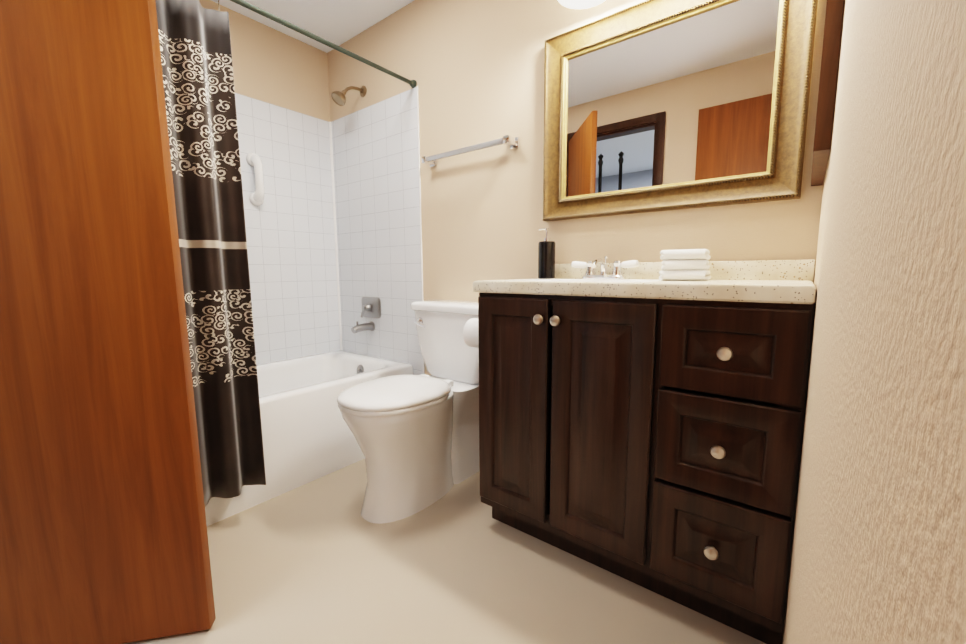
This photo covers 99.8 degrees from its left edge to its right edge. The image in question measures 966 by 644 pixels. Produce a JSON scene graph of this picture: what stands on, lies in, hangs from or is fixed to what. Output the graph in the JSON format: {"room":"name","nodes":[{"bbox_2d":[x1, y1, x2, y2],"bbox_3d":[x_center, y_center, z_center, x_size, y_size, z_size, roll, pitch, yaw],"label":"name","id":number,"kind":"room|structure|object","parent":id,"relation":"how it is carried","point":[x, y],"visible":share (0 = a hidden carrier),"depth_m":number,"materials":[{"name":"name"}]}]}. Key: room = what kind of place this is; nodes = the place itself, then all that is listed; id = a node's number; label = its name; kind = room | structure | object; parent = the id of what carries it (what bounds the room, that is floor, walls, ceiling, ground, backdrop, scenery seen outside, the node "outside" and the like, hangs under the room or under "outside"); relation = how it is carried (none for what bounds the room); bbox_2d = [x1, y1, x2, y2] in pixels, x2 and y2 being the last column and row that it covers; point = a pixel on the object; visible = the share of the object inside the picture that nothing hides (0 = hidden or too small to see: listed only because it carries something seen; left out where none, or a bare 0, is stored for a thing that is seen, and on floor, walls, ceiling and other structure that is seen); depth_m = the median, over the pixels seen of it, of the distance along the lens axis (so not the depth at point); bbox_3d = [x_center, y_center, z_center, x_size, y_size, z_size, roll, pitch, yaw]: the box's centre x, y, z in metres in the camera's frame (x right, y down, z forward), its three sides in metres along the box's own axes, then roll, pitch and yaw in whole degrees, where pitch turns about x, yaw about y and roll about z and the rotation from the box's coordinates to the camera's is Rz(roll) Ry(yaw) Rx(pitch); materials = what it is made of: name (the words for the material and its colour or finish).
{"room":"bathroom","nodes":[
{"label":"bathroom","id":0,"kind":"room"},
{"bbox_2d":[199,0,330,121],"bbox_3d":[-1.536,-0.443,2.021,0.100,2.300,1.740,5,9,38],"label":"wall","id":1,"kind":"structure","parent":0,"point":[275,67],"depth_m":2.30,"materials":[{"name":"beige paint"}]},
{"bbox_2d":[235,93,339,364],"bbox_3d":[-1.496,-0.384,1.992,0.006,1.590,1.734,5,9,38],"label":"wall tile","id":2,"kind":"structure","parent":1,"relation":"attached to","point":[289,225],"depth_m":2.42,"materials":[{"name":"white tile"}]},
{"bbox_2d":[246,152,263,205],"bbox_3d":[-1.228,-0.782,2.220,0.078,0.282,0.072,5,9,38],"label":"handle","id":3,"kind":"object","parent":2,"relation":"attached to","point":[256,197],"visible":1,"depth_m":2.20,"materials":[{"name":"white plastic"}]},
{"bbox_2d":[211,0,413,52],"bbox_3d":[-0.538,-1.541,1.089,2.653,0.100,1.940,5,9,38],"label":"ceiling","id":4,"kind":"structure","parent":0,"point":[338,22],"depth_m":2.15,"materials":[{"name":"white paint"}]},
{"bbox_2d":[123,459,782,643],"bbox_3d":[-0.524,0.840,1.388,2.653,0.100,1.940,5,9,38],"label":"floor","id":5,"kind":"structure","parent":0,"point":[321,560],"depth_m":1.25,"materials":[{"name":"beige plastic"}]},
{"bbox_2d":[205,350,412,525],"bbox_3d":[-1.206,0.514,1.882,0.712,0.432,1.728,5,9,38],"label":"bathtub","id":6,"kind":"object","parent":5,"relation":"on","point":[307,435],"visible":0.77,"depth_m":1.88,"materials":[{"name":"white ceramic"}]},
{"bbox_2d":[337,300,479,523],"bbox_3d":[-0.268,0.333,1.758,0.500,0.810,0.733,5,9,38],"label":"toilet","id":7,"kind":"object","parent":5,"relation":"on","point":[416,437],"visible":0.88,"depth_m":1.64,"materials":[{"name":"white ceramic"}]},
{"bbox_2d":[473,256,815,643],"bbox_3d":[0.459,0.283,1.339,0.921,1.006,0.484,5,9,38],"label":"bathroom vanity","id":8,"kind":"object","parent":5,"relation":"on","point":[641,424],"visible":0.96,"depth_m":1.09,"materials":[{"name":"brown wood"}]},
{"bbox_2d":[463,318,478,347],"bbox_3d":[-0.007,0.044,1.562,0.143,0.112,0.112,5,9,38],"label":"toilet paper","id":9,"kind":"object","parent":8,"relation":"attached to","point":[470,335],"visible":0.33,"depth_m":1.53,"materials":[{"name":"white paper"}]},
{"bbox_2d":[538,228,555,278],"bbox_3d":[0.255,-0.273,1.627,0.068,0.199,0.068,5,9,38],"label":"soap dispenser","id":10,"kind":"object","parent":8,"relation":"on","point":[546,258],"visible":1,"depth_m":1.60,"materials":[{"name":"black plastic"}]},
{"bbox_2d":[659,249,710,280],"bbox_3d":[0.631,-0.177,1.267,0.136,0.093,0.144,4,8,31],"label":"folded towels","id":11,"kind":"object","parent":8,"relation":"on","point":[686,265],"visible":1,"depth_m":1.21,"materials":[{"name":"white fabric"}]},
{"bbox_3d":[-1.153,-0.158,0.588,0.816,2.088,0.118,5,9,38],"label":"trim","id":12,"kind":"structure","parent":5,"relation":"on","visible":0},
{"bbox_2d":[0,0,215,643],"bbox_3d":[-1.057,-0.171,0.907,0.660,2.008,0.035,-2,7,-12],"label":"open door","id":13,"kind":"structure","parent":12,"relation":"attached to","point":[103,534],"depth_m":0.95,"materials":[{"name":"brown wood"}]},
{"bbox_2d":[327,0,826,374],"bbox_3d":[0.036,-0.444,1.957,2.653,2.300,0.100,5,9,38],"label":"wall","id":14,"kind":"structure","parent":0,"point":[474,69],"depth_m":1.82,"materials":[{"name":"beige paint"}]},
{"bbox_2d":[218,0,416,87],"bbox_3d":[-0.889,-1.115,1.422,0.044,0.085,1.738,5,9,38],"label":"curtain rod","id":15,"kind":"object","parent":14,"relation":"attached to","point":[266,14],"visible":0.98,"depth_m":1.68,"materials":[{"name":"grey metal"}]},
{"bbox_2d":[155,0,265,506],"bbox_3d":[-1.075,-0.182,1.278,0.078,1.722,0.617,5,9,38],"label":"shower curtain","id":16,"kind":"object","parent":15,"relation":"hanging from","point":[196,62],"visible":0.4,"depth_m":1.43,"materials":[{"name":"fabric"}]},
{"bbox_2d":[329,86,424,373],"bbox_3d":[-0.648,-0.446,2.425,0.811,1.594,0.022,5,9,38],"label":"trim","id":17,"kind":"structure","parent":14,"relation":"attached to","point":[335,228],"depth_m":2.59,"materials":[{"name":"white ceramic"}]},
{"bbox_2d":[331,87,423,374],"bbox_3d":[-0.647,-0.444,2.428,0.800,1.590,0.006,5,9,38],"label":"wall tile","id":18,"kind":"structure","parent":14,"relation":"attached to","point":[376,170],"depth_m":2.37,"materials":[{"name":"white tile"}]},
{"bbox_2d":[331,85,380,333],"bbox_3d":[-0.747,-0.642,2.358,0.184,1.428,0.198,5,9,38],"label":"fittings","id":19,"kind":"object","parent":18,"relation":"attached to","point":[371,307],"visible":1,"depth_m":2.44,"materials":[{"name":"silver metal"}]},
{"bbox_2d":[421,135,518,166],"bbox_3d":[-0.078,-0.790,1.890,0.539,0.044,0.073,5,9,38],"label":"towel bar","id":20,"kind":"object","parent":14,"relation":"attached to","point":[508,140],"visible":1,"depth_m":1.83,"materials":[{"name":"silver metal"}]},
{"bbox_2d":[558,0,604,8],"bbox_3d":[0.532,-1.249,1.236,0.640,0.299,0.246,5,9,38],"label":"sconce","id":21,"kind":"object","parent":14,"relation":"attached to","point":[578,4],"visible":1,"depth_m":1.45,"materials":[{"name":"white glass"}]},
{"bbox_2d":[543,0,817,220],"bbox_3d":[0.585,-0.734,1.394,0.844,0.692,0.040,5,9,38],"label":"mirror","id":22,"kind":"object","parent":14,"relation":"attached to","point":[656,105],"visible":1,"depth_m":1.36,"materials":[{"name":"gold metal"}]},
{"bbox_2d":[811,0,844,185],"bbox_3d":[0.816,-0.899,0.926,0.027,1.070,0.446,5,9,38],"label":"upper cabinet","id":23,"kind":"object","parent":14,"relation":"attached to","point":[828,75],"visible":1,"depth_m":0.81,"materials":[{"name":"brown wood"}]},
{"bbox_2d":[782,0,965,643],"bbox_3d":[0.473,-0.258,0.457,0.100,2.300,1.740,5,9,38],"label":"wall","id":24,"kind":"structure","parent":0,"point":[878,551],"depth_m":0.14,"materials":[{"name":"beige paint"}]}
]}

